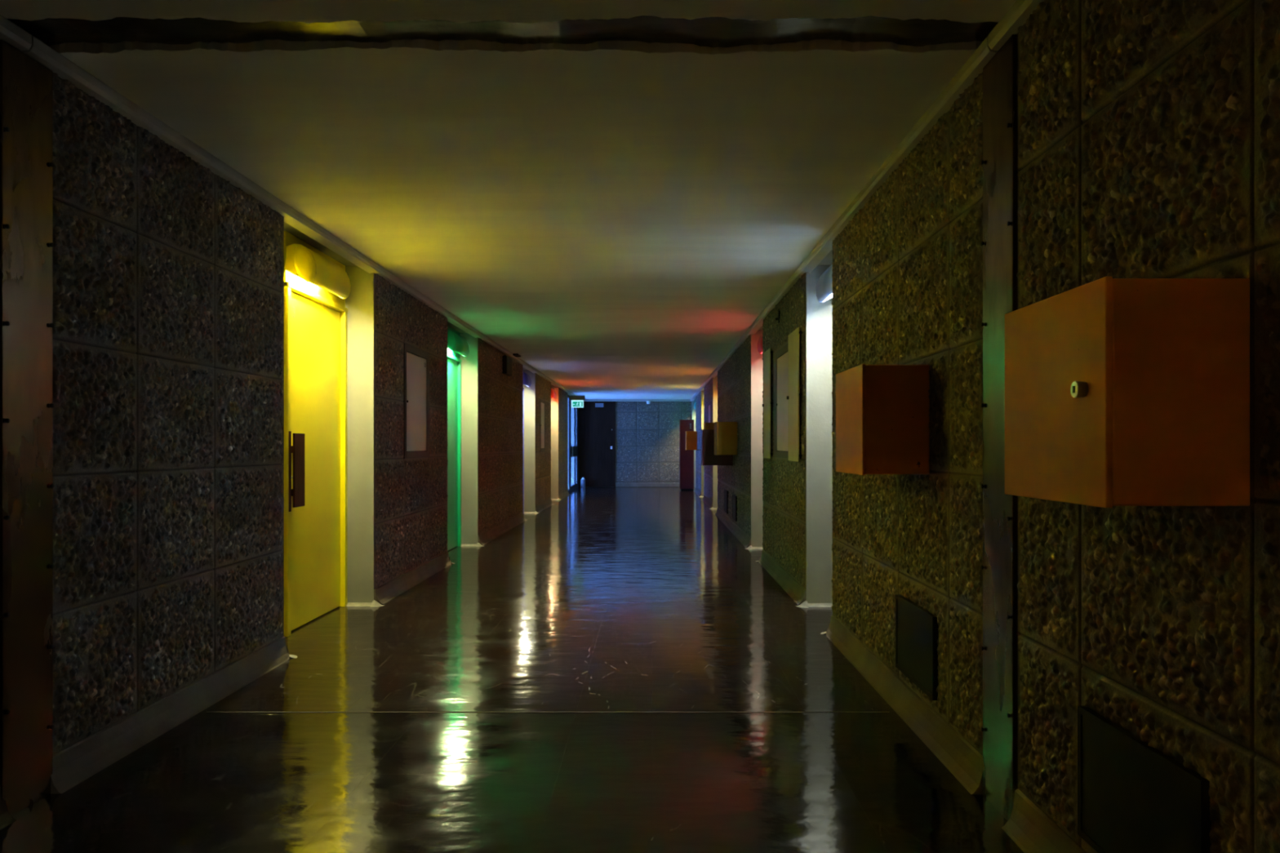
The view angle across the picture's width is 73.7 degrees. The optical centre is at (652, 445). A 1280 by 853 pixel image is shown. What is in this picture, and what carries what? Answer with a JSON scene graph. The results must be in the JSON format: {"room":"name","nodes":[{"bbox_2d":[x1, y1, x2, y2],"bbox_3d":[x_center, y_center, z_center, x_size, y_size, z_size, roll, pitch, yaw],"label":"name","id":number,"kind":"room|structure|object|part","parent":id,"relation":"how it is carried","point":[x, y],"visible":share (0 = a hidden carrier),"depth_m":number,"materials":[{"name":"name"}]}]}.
{"room":"apartment building corridor","nodes":[
{"label":"apartment building corridor","id":0,"kind":"room"},
{"bbox_2d":[53,72,284,755],"bbox_3d":[-1.807,-0.105,3.370,0.018,2.110,1.640,0,0,0],"label":"wall","id":1,"kind":"structure","parent":0,"point":[168,275],"depth_m":3.10,"materials":[{"name":"concrete"}]},
{"bbox_2d":[288,654,297,657],"bbox_3d":[-1.871,1.009,4.213,0.257,0.060,0.075,0,0,0],"label":"trim","id":2,"kind":"structure","parent":1,"relation":"attached to","point":[291,655],"depth_m":4.20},
{"bbox_2d":[345,266,448,602],"bbox_3d":[-1.950,-0.065,6.545,0.301,2.210,1.998,0,0,0],"label":"wall","id":3,"kind":"structure","parent":0,"point":[411,495],"depth_m":5.82,"materials":[{"name":"concrete"}]},
{"bbox_2d":[346,600,384,607],"bbox_3d":[-1.871,1.009,5.527,0.257,0.060,0.075,0,0,0],"label":"trim","id":4,"kind":"structure","parent":3,"relation":"attached to","point":[374,604],"depth_m":5.54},
{"bbox_2d":[373,551,451,604],"bbox_3d":[-1.798,0.988,6.545,0.065,0.105,1.990,0,0,0],"label":"baseboard","id":5,"kind":"structure","parent":3,"relation":"attached to","point":[385,593],"depth_m":6.31,"materials":[{"name":"concrete"}]},
{"bbox_2d":[403,342,429,458],"bbox_3d":[-1.811,-0.328,6.562,0.022,0.845,0.695,0,0,0],"label":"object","id":6,"kind":"object","parent":3,"relation":"attached to","point":[416,361],"visible":1,"depth_m":6.54,"materials":[{"name":"white paint"}]},
{"bbox_3d":[-1.815,-0.328,6.545,0.015,0.729,0.554,0,0,0],"label":"hatch door","id":7,"kind":"part","parent":6,"relation":"part of","materials":[{"name":"white paint"}]},
{"bbox_2d":[0,0,1016,399],"bbox_3d":[-0.405,-1.234,8.350,3.390,0.123,26.700,0,0,0],"label":"ceiling","id":8,"kind":"structure","parent":0,"point":[615,216],"depth_m":3.33,"materials":[{"name":"paint"}]},
{"bbox_2d":[7,15,998,47],"bbox_3d":[-0.407,-1.212,2.445,2.805,0.042,0.290,0,0,0],"label":"trim","id":9,"kind":"structure","parent":8,"relation":"attached to","point":[711,32],"depth_m":2.46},
{"bbox_2d":[569,395,585,407],"bbox_3d":[-1.625,-0.960,18.470,0.330,0.260,0.060,0,0,0],"label":"exit sign","id":10,"kind":"object","parent":8,"relation":"hanging from","point":[577,401],"visible":1,"depth_m":18.44,"materials":[{"name":"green plastic"}]},
{"bbox_3d":[-1.620,-0.910,18.460,0.260,0.160,0.020,0,0,0],"label":"sign panel","id":11,"kind":"part","parent":10,"relation":"part of","materials":[{"name":"green plastic"}]},
{"bbox_2d":[0,487,1023,852],"bbox_3d":[-0.400,1.115,8.300,3.800,0.150,27.200,0,0,0],"label":"floor","id":12,"kind":"structure","parent":0,"point":[602,599],"depth_m":3.10,"materials":[{"name":"polished concrete"}]},
{"bbox_2d":[580,477,585,487],"bbox_3d":[-1.740,0.915,21.400,0.120,0.250,0.120,0,0,0],"label":"canister","id":13,"kind":"object","parent":12,"relation":"on","point":[582,480],"visible":1,"depth_m":21.35,"materials":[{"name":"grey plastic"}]},
{"bbox_2d":[679,419,693,490],"bbox_3d":[0.809,0.210,20.150,0.332,1.660,0.290,0,0,0],"label":"tall cabinet","id":14,"kind":"object","parent":12,"relation":"on","point":[686,456],"visible":1,"depth_m":20.01,"materials":[{"name":"red paint"}]},
{"bbox_3d":[0.651,0.195,20.150,0.017,1.630,0.290,0,0,0],"label":"cabinet door","id":15,"kind":"part","parent":14,"relation":"part of","materials":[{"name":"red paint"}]},
{"bbox_2d":[460,333,568,543],"bbox_3d":[-1.947,-0.065,13.530,0.306,2.210,9.348,0,0,0],"label":"wall","id":16,"kind":"structure","parent":0,"point":[500,413],"depth_m":10.29,"materials":[{"name":"concrete"}]},
{"bbox_2d":[0,14,574,395],"bbox_3d":[-1.807,-1.148,8.265,0.066,0.055,26.530,0,0,0],"label":"trim","id":17,"kind":"structure","parent":16,"relation":"attached to","point":[11,33],"depth_m":3.40,"materials":[{"name":"paint"}]},
{"bbox_2d":[461,542,483,546],"bbox_3d":[-1.871,1.009,8.836,0.257,0.060,0.075,0,0,0],"label":"trim","id":18,"kind":"structure","parent":16,"relation":"attached to","point":[477,544],"depth_m":8.85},
{"bbox_2d":[477,512,525,545],"bbox_3d":[-1.798,0.988,10.390,0.065,0.105,3.060,0,0,0],"label":"baseboard","id":19,"kind":"structure","parent":16,"relation":"attached to","point":[489,535],"depth_m":10.03,"materials":[{"name":"concrete"}]},
{"bbox_2d":[502,355,511,376],"bbox_3d":[-1.780,-0.990,10.450,0.060,0.240,0.380,0,0,0],"label":"loudspeaker","id":20,"kind":"object","parent":16,"relation":"attached to","point":[507,362],"visible":1,"depth_m":10.29,"materials":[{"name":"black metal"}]},
{"bbox_2d":[512,353,520,356],"bbox_3d":[-1.745,-1.165,10.975,0.070,0.020,0.250,0,0,0],"label":"clip","id":21,"kind":"object","parent":16,"relation":"attached to","point":[513,354],"visible":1,"depth_m":10.90,"materials":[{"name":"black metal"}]},
{"bbox_2d":[524,511,538,513],"bbox_3d":[-1.871,1.009,13.166,0.257,0.060,0.075,0,0,0],"label":"trim","id":22,"kind":"structure","parent":16,"relation":"attached to","point":[535,512],"depth_m":13.18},
{"bbox_2d":[539,399,545,451],"bbox_3d":[-1.811,-0.328,14.050,0.022,0.845,0.600,0,0,0],"label":"hatch","id":23,"kind":"object","parent":16,"relation":"attached to","point":[542,425],"visible":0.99,"depth_m":14.02,"materials":[{"name":"white paint"}]},
{"bbox_3d":[-1.815,-0.335,14.050,0.015,0.744,0.434,0,0,0],"label":"hatch door","id":24,"kind":"part","parent":23,"relation":"part of","materials":[{"name":"white paint"}]},
{"bbox_2d":[535,498,552,512],"bbox_3d":[-1.798,0.988,14.195,0.065,0.105,2.010,0,0,0],"label":"baseboard","id":25,"kind":"structure","parent":16,"relation":"attached to","point":[547,504],"depth_m":14.07,"materials":[{"name":"concrete"}]},
{"bbox_2d":[558,489,568,499],"bbox_3d":[-1.798,0.988,17.325,0.065,0.105,1.750,0,0,0],"label":"baseboard","id":26,"kind":"structure","parent":16,"relation":"attached to","point":[564,494],"depth_m":17.22,"materials":[{"name":"concrete"}]},
{"bbox_2d":[567,394,578,492],"bbox_3d":[-1.880,-0.066,19.895,0.100,2.212,3.390,0,0,0],"label":"door","id":27,"kind":"structure","parent":16,"relation":"in","point":[572,412],"depth_m":20.29,"materials":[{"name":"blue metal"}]},
{"bbox_3d":[-1.900,-0.535,20.170,0.008,1.090,1.100,0,0,0],"label":"pane","id":28,"kind":"part","parent":27,"relation":"part of","materials":[{"name":"clear glass"}]},
{"bbox_3d":[-1.900,0.600,20.170,0.008,0.680,1.100,0,0,0],"label":"pane","id":29,"kind":"part","parent":27,"relation":"part of","materials":[{"name":"clear glass"}]},
{"bbox_2d":[585,401,691,487],"bbox_3d":[-0.220,-0.117,21.735,3.440,2.315,0.330,0,0,0],"label":"wall","id":30,"kind":"structure","parent":0,"point":[647,435],"depth_m":21.60,"materials":[{"name":"concrete"}]},
{"bbox_2d":[578,401,615,487],"bbox_3d":[-1.417,-0.045,21.582,0.965,2.170,0.055,0,0,0],"label":"door","id":31,"kind":"structure","parent":30,"relation":"in","point":[597,425],"depth_m":21.58,"materials":[{"name":"black wood"}]},
{"bbox_2d":[595,403,603,407],"bbox_3d":[-1.340,-1.030,21.575,0.210,0.100,0.008,0,0,0],"label":"door sign","id":32,"kind":"object","parent":31,"relation":"attached to","point":[597,405],"visible":1,"depth_m":21.57,"materials":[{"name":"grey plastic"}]},
{"bbox_2d":[583,399,691,401],"bbox_3d":[-0.407,-1.150,21.570,3.185,0.050,0.080,0,0,0],"label":"trim","id":33,"kind":"structure","parent":30,"relation":"attached to","point":[585,400],"depth_m":21.53,"materials":[{"name":"paint"}]},
{"bbox_2d":[615,483,679,487],"bbox_3d":[0.128,0.990,21.587,2.115,0.100,0.045,0,0,0],"label":"baseboard","id":34,"kind":"structure","parent":30,"relation":"attached to","point":[617,485],"depth_m":21.56,"materials":[{"name":"concrete"}]},
{"bbox_2d":[691,399,696,487],"bbox_3d":[1.140,-0.060,21.475,0.290,2.200,0.250,0,0,0],"label":"wall","id":35,"kind":"structure","parent":0,"point":[693,411],"depth_m":21.35,"materials":[{"name":"beige paint"}]},
{"bbox_2d":[695,0,1279,852],"bbox_3d":[1.132,-0.065,10.352,0.306,2.210,18.304,0,0,0],"label":"wall","id":36,"kind":"structure","parent":0,"point":[1148,131],"depth_m":2.02,"materials":[{"name":"stone"}]},
{"bbox_2d":[206,711,889,712],"bbox_3d":[-0.407,1.039,3.330,2.665,0.001,0.010,0,0,0],"label":"trim","id":37,"kind":"structure","parent":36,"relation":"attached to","point":[206,712],"depth_m":3.33,"materials":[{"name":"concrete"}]},
{"bbox_2d":[685,431,697,449],"bbox_3d":[0.871,-0.117,19.154,0.241,0.421,0.409,0,0,0],"label":"meter box","id":38,"kind":"object","parent":36,"relation":"attached to","point":[691,436],"visible":1,"depth_m":18.95,"materials":[{"name":"orange paint"}]},
{"bbox_2d":[694,486,701,497],"bbox_3d":[0.983,0.988,18.425,0.065,0.105,2.150,0,0,0],"label":"baseboard","id":39,"kind":"structure","parent":36,"relation":"attached to","point":[697,491],"depth_m":18.33,"materials":[{"name":"concrete"}]},
{"bbox_2d":[702,494,712,508],"bbox_3d":[0.983,0.988,15.225,0.065,0.105,2.350,0,0,0],"label":"baseboard","id":40,"kind":"structure","parent":36,"relation":"attached to","point":[707,501],"depth_m":15.11,"materials":[{"name":"concrete"}]},
{"bbox_2d":[703,422,714,429],"bbox_3d":[0.871,-0.120,12.254,0.241,0.426,0.409,0,0,0],"label":"meter box","id":41,"kind":"object","parent":36,"relation":"attached to","point":[706,425],"visible":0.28,"depth_m":12.05,"materials":[{"name":"paint"}]},
{"bbox_2d":[707,401,711,422],"bbox_3d":[0.996,-0.328,14.850,0.022,0.845,0.700,0,0,0],"label":"hatch","id":42,"kind":"object","parent":36,"relation":"attached to","point":[709,403],"visible":0.3,"depth_m":14.75,"materials":[{"name":"white paint"}]},
{"bbox_3d":[1.000,-0.335,14.850,0.015,0.744,0.494,0,0,0],"label":"hatch door","id":43,"kind":"part","parent":42,"relation":"part of","materials":[{"name":"white paint"}]},
{"bbox_2d":[701,429,733,466],"bbox_3d":[0.805,0.020,10.650,0.371,0.448,0.290,0,0,0],"label":"box","id":44,"kind":"object","parent":36,"relation":"attached to","point":[708,456],"visible":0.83,"depth_m":10.51,"materials":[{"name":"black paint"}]},
{"bbox_3d":[0.627,0.020,10.650,0.015,0.448,0.290,0,0,0],"label":"box door","id":45,"kind":"part","parent":44,"relation":"part of","materials":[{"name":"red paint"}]},
{"bbox_2d":[714,422,737,455],"bbox_3d":[0.871,-0.087,10.164,0.241,0.391,0.429,0,0,0],"label":"meter box","id":46,"kind":"object","parent":36,"relation":"attached to","point":[725,433],"visible":1,"depth_m":9.95,"materials":[{"name":"paint"}]},
{"bbox_3d":[0.756,-0.087,10.160,0.012,0.391,0.422,0,0,0],"label":"box door","id":47,"kind":"part","parent":46,"relation":"part of","materials":[{"name":"paint"}]},
{"bbox_2d":[724,489,728,513],"bbox_3d":[0.984,0.738,11.365,0.020,0.295,0.430,0,0,0],"label":"cover plate","id":48,"kind":"object","parent":36,"relation":"attached to","point":[726,492],"visible":1,"depth_m":11.31,"materials":[{"name":"black metal"}]},
{"bbox_2d":[715,507,751,548],"bbox_3d":[0.983,0.988,10.810,0.065,0.105,4.380,0,0,0],"label":"baseboard","id":49,"kind":"structure","parent":36,"relation":"attached to","point":[742,537],"depth_m":10.13,"materials":[{"name":"concrete"}]},
{"bbox_2d":[732,493,737,521],"bbox_3d":[0.984,0.738,10.200,0.020,0.295,0.440,0,0,0],"label":"cover plate","id":50,"kind":"object","parent":36,"relation":"attached to","point":[734,497],"visible":1,"depth_m":10.12,"materials":[{"name":"black metal"}]},
{"bbox_2d":[745,545,763,549],"bbox_3d":[1.056,1.009,8.597,0.257,0.060,0.075,0,0,0],"label":"trim","id":51,"kind":"structure","parent":36,"relation":"attached to","point":[750,547],"depth_m":8.61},
{"bbox_2d":[762,347,773,458],"bbox_3d":[0.975,-0.352,7.225,0.037,0.915,0.430,0,0,0],"label":"wall panel","id":52,"kind":"object","parent":36,"relation":"attached to","point":[767,355],"visible":1,"depth_m":7.17,"materials":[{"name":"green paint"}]},
{"bbox_2d":[775,308,780,323],"bbox_3d":[0.977,-1.015,6.660,0.034,0.110,0.050,0,0,0],"label":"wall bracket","id":53,"kind":"object","parent":36,"relation":"attached to","point":[779,311],"visible":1,"depth_m":6.65,"materials":[{"name":"black metal"}]},
{"bbox_3d":[0.989,-1.015,6.660,0.011,0.110,0.050,0,0,0],"label":"plate","id":54,"kind":"part","parent":53,"relation":"part of","materials":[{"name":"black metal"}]},
{"bbox_2d":[773,342,788,458],"bbox_3d":[0.996,-0.328,6.560,0.022,0.845,0.780,0,0,0],"label":"hatch","id":55,"kind":"object","parent":36,"relation":"attached to","point":[781,356],"visible":0.78,"depth_m":6.55,"materials":[{"name":"white paint"}]},
{"bbox_3d":[1.000,-0.328,6.510,0.015,0.729,0.574,0,0,0],"label":"hatch door","id":56,"kind":"part","parent":55,"relation":"part of","materials":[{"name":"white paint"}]},
{"bbox_2d":[758,550,806,604],"bbox_3d":[0.983,0.988,6.605,0.065,0.105,2.150,0,0,0],"label":"baseboard","id":57,"kind":"structure","parent":36,"relation":"attached to","point":[791,586],"depth_m":6.33,"materials":[{"name":"concrete"}]},
{"bbox_2d":[786,327,802,462],"bbox_3d":[0.975,-0.343,5.867,0.037,0.895,0.445,0,0,0],"label":"wall panel","id":58,"kind":"object","parent":36,"relation":"attached to","point":[794,397],"visible":1,"depth_m":5.81,"materials":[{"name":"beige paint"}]},
{"bbox_2d":[795,600,832,608],"bbox_3d":[1.056,1.009,5.506,0.257,0.060,0.075,0,0,0],"label":"trim","id":59,"kind":"structure","parent":36,"relation":"attached to","point":[804,605],"depth_m":5.52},
{"bbox_2d":[690,0,1044,401],"bbox_3d":[0.992,-1.148,8.265,0.066,0.055,26.530,0,0,0],"label":"trim","id":60,"kind":"structure","parent":36,"relation":"attached to","point":[1020,11],"depth_m":3.15,"materials":[{"name":"paint"}]},
{"bbox_2d":[835,364,929,475],"bbox_3d":[0.871,-0.094,3.273,0.241,0.398,0.449,0,0,0],"label":"meter box","id":61,"kind":"object","parent":36,"relation":"attached to","point":[882,418],"visible":1,"depth_m":3.05,"materials":[{"name":"orange paint"}]},
{"bbox_3d":[0.756,-0.094,3.270,0.012,0.398,0.442,0,0,0],"label":"box door","id":62,"kind":"part","parent":61,"relation":"part of","materials":[{"name":"orange paint"}]},
{"bbox_2d":[895,594,937,700],"bbox_3d":[0.984,0.740,3.192,0.020,0.290,0.455,0,0,0],"label":"cover plate","id":63,"kind":"object","parent":36,"relation":"attached to","point":[916,628],"visible":1,"depth_m":3.15,"materials":[{"name":"black metal"}]},
{"bbox_2d":[1004,276,1249,507],"bbox_3d":[0.861,-0.089,1.619,0.260,0.384,0.414,0,0,0],"label":"meter box","id":64,"kind":"object","parent":36,"relation":"attached to","point":[1119,392],"visible":1,"depth_m":1.41,"materials":[{"name":"orange paint"}]},
{"bbox_3d":[0.756,-0.089,1.615,0.012,0.384,0.407,0,0,0],"label":"box door","id":65,"kind":"part","parent":64,"relation":"part of","materials":[{"name":"orange paint"}]},
{"bbox_3d":[0.742,-0.098,1.481,0.020,0.030,0.030,0,0,0],"label":"lock knob","id":66,"kind":"part","parent":64,"relation":"part of","materials":[{"name":"metal"}]},
{"bbox_2d":[1077,705,1211,852],"bbox_3d":[0.984,0.743,1.735,0.020,0.295,0.440,0,0,0],"label":"cover plate","id":67,"kind":"object","parent":36,"relation":"attached to","point":[1133,797],"visible":1,"depth_m":1.74,"materials":[{"name":"black metal"}]},
{"bbox_3d":[-1.956,-0.065,3.372,0.288,2.210,1.644,0,0,0],"label":"wall","id":68,"kind":"structure","parent":0,"visible":0},
{"bbox_2d":[50,636,289,794],"bbox_3d":[-1.798,0.988,3.370,0.065,0.105,1.640,0,0,0],"label":"baseboard","id":69,"kind":"structure","parent":68,"relation":"attached to","point":[82,760],"depth_m":3.08,"materials":[{"name":"concrete"}]},
{"bbox_3d":[1.141,-0.065,3.635,0.288,2.210,2.178,0,0,0],"label":"wall","id":70,"kind":"structure","parent":0,"visible":0},
{"bbox_2d":[826,614,982,794],"bbox_3d":[0.983,0.988,3.632,0.065,0.105,2.175,0,0,0],"label":"baseboard","id":71,"kind":"structure","parent":70,"relation":"attached to","point":[954,752],"depth_m":3.16,"materials":[{"name":"concrete"}]},
{"bbox_3d":[-1.956,-0.065,0.833,0.288,2.210,3.074,0,0,0],"label":"wall","id":72,"kind":"structure","parent":0,"visible":0},
{"bbox_2d":[0,786,16,830],"bbox_3d":[-1.798,0.988,0.835,0.065,0.105,3.070,0,0,0],"label":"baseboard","id":73,"kind":"structure","parent":72,"relation":"attached to","point":[6,818],"depth_m":2.35,"materials":[{"name":"concrete"}]},
{"bbox_3d":[-2.200,-0.127,6.450,0.200,2.335,23.500,0,0,0],"label":"wall","id":74,"kind":"structure","parent":0,"visible":0},
{"bbox_2d":[284,231,347,636],"bbox_3d":[-2.028,-0.066,4.869,0.124,2.212,1.358,0,0,0],"label":"door","id":75,"kind":"structure","parent":74,"relation":"in","point":[315,317],"depth_m":5.07,"materials":[{"name":"yellow paint"}]},
{"bbox_3d":[-1.985,0.140,4.665,0.010,0.440,0.030,0,0,0],"label":"strike plate","id":76,"kind":"part","parent":75,"relation":"part of","materials":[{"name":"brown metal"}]},
{"bbox_3d":[-1.989,0.135,4.760,0.046,0.410,0.140,0,0,0],"label":"pull handle","id":77,"kind":"part","parent":75,"relation":"part of","materials":[{"name":"brown wood"}]},
{"bbox_3d":[-2.043,-1.034,5.096,0.094,0.277,0.903,0,0,0],"label":"transom panel","id":78,"kind":"part","parent":75,"relation":"part of","materials":[{"name":"yellow paint"}]},
{"bbox_2d":[285,244,350,298],"bbox_3d":[-1.915,-0.997,4.910,0.169,0.210,0.560,0,0,0],"label":"wall lamp","id":79,"kind":"object","parent":75,"relation":"attached to","point":[304,263],"visible":1,"depth_m":4.68,"materials":[{"name":"yellow paint"}]},
{"bbox_2d":[447,325,462,551],"bbox_3d":[-2.028,-0.066,8.199,0.124,2.212,1.318,0,0,0],"label":"door","id":80,"kind":"structure","parent":74,"relation":"in","point":[454,361],"depth_m":8.67,"materials":[{"name":"green paint"}]},
{"bbox_3d":[-2.043,-1.034,8.406,0.094,0.277,0.903,0,0,0],"label":"transom panel","id":81,"kind":"part","parent":80,"relation":"part of","materials":[{"name":"green paint"}]},
{"bbox_2d":[447,328,469,356],"bbox_3d":[-1.915,-0.997,8.260,0.169,0.210,0.560,0,0,0],"label":"wall lamp","id":82,"kind":"object","parent":80,"relation":"attached to","point":[456,343],"visible":0.82,"depth_m":8.07,"materials":[{"name":"green paint"}]},
{"bbox_2d":[522,370,524,513],"bbox_3d":[-2.028,-0.066,12.554,0.124,2.212,1.268,0,0,0],"label":"door","id":83,"kind":"structure","parent":74,"relation":"in","point":[522,371],"depth_m":13.15,"materials":[{"name":"blue paint"}]},
{"bbox_2d":[522,371,531,386],"bbox_3d":[-1.915,-0.997,12.640,0.169,0.210,0.560,0,0,0],"label":"wall lamp","id":84,"kind":"object","parent":83,"relation":"attached to","point":[526,379],"visible":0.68,"depth_m":12.52,"materials":[{"name":"blue paint"}]},
{"bbox_3d":[-2.028,-0.066,15.824,0.124,2.212,1.248,0,0,0],"label":"door","id":85,"kind":"structure","parent":74,"relation":"in","visible":0},
{"bbox_2d":[551,387,555,399],"bbox_3d":[-1.915,-0.997,15.920,0.169,0.210,0.560,0,0,0],"label":"wall lamp","id":86,"kind":"object","parent":85,"relation":"attached to","point":[553,392],"visible":0.51,"depth_m":15.85,"materials":[{"name":"paint"}]},
{"bbox_3d":[-1.975,-0.060,2.460,0.270,2.200,0.300,0,0,0],"label":"wall","id":87,"kind":"structure","parent":0,"visible":0},
{"bbox_2d":[0,39,53,816],"bbox_3d":[-1.810,-0.043,2.460,0.039,2.165,0.200,0,0,0],"label":"trim","id":88,"kind":"structure","parent":87,"relation":"attached to","point":[26,85],"depth_m":2.45,"materials":[{"name":"black metal"}]},
{"bbox_3d":[1.146,-0.060,1.763,0.278,2.200,1.124,0,0,0],"label":"wall","id":89,"kind":"structure","parent":0,"visible":0},
{"bbox_2d":[1001,789,1085,852],"bbox_3d":[0.983,0.988,1.762,0.065,0.105,1.125,0,0,0],"label":"baseboard","id":90,"kind":"structure","parent":89,"relation":"attached to","point":[1028,826],"depth_m":2.19,"materials":[{"name":"concrete"}]},
{"bbox_3d":[1.393,-0.127,8.300,0.215,2.335,27.200,0,0,0],"label":"wall","id":91,"kind":"structure","parent":0,"visible":0},
{"bbox_3d":[1.213,-0.066,5.124,0.124,2.212,0.808,0,0,0],"label":"door","id":92,"kind":"structure","parent":91,"relation":"in","visible":0},
{"bbox_2d":[815,264,832,302],"bbox_3d":[1.099,-0.997,5.090,0.169,0.210,0.460,0,0,0],"label":"wall lamp","id":93,"kind":"object","parent":92,"relation":"attached to","point":[824,291],"visible":0.39,"depth_m":5.08,"materials":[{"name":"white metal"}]},
{"bbox_3d":[1.219,-0.066,8.149,0.112,2.212,0.938,0,0,0],"label":"door","id":94,"kind":"structure","parent":91,"relation":"in","visible":0},
{"bbox_2d":[757,334,763,353],"bbox_3d":[1.099,-0.997,8.050,0.169,0.210,0.460,0,0,0],"label":"wall lamp","id":95,"kind":"object","parent":94,"relation":"attached to","point":[760,348],"visible":0.2,"depth_m":8.10,"materials":[{"name":"red paint"}]},
{"bbox_3d":[1.160,-0.060,2.435,0.270,2.200,0.310,0,0,0],"label":"wall","id":96,"kind":"structure","parent":0,"visible":0},
{"bbox_2d":[981,34,1017,821],"bbox_3d":[0.996,-0.043,2.435,0.039,2.165,0.210,0,0,0],"label":"trim","id":97,"kind":"structure","parent":96,"relation":"attached to","point":[999,162],"depth_m":2.40,"materials":[{"name":"black metal"}]}
]}

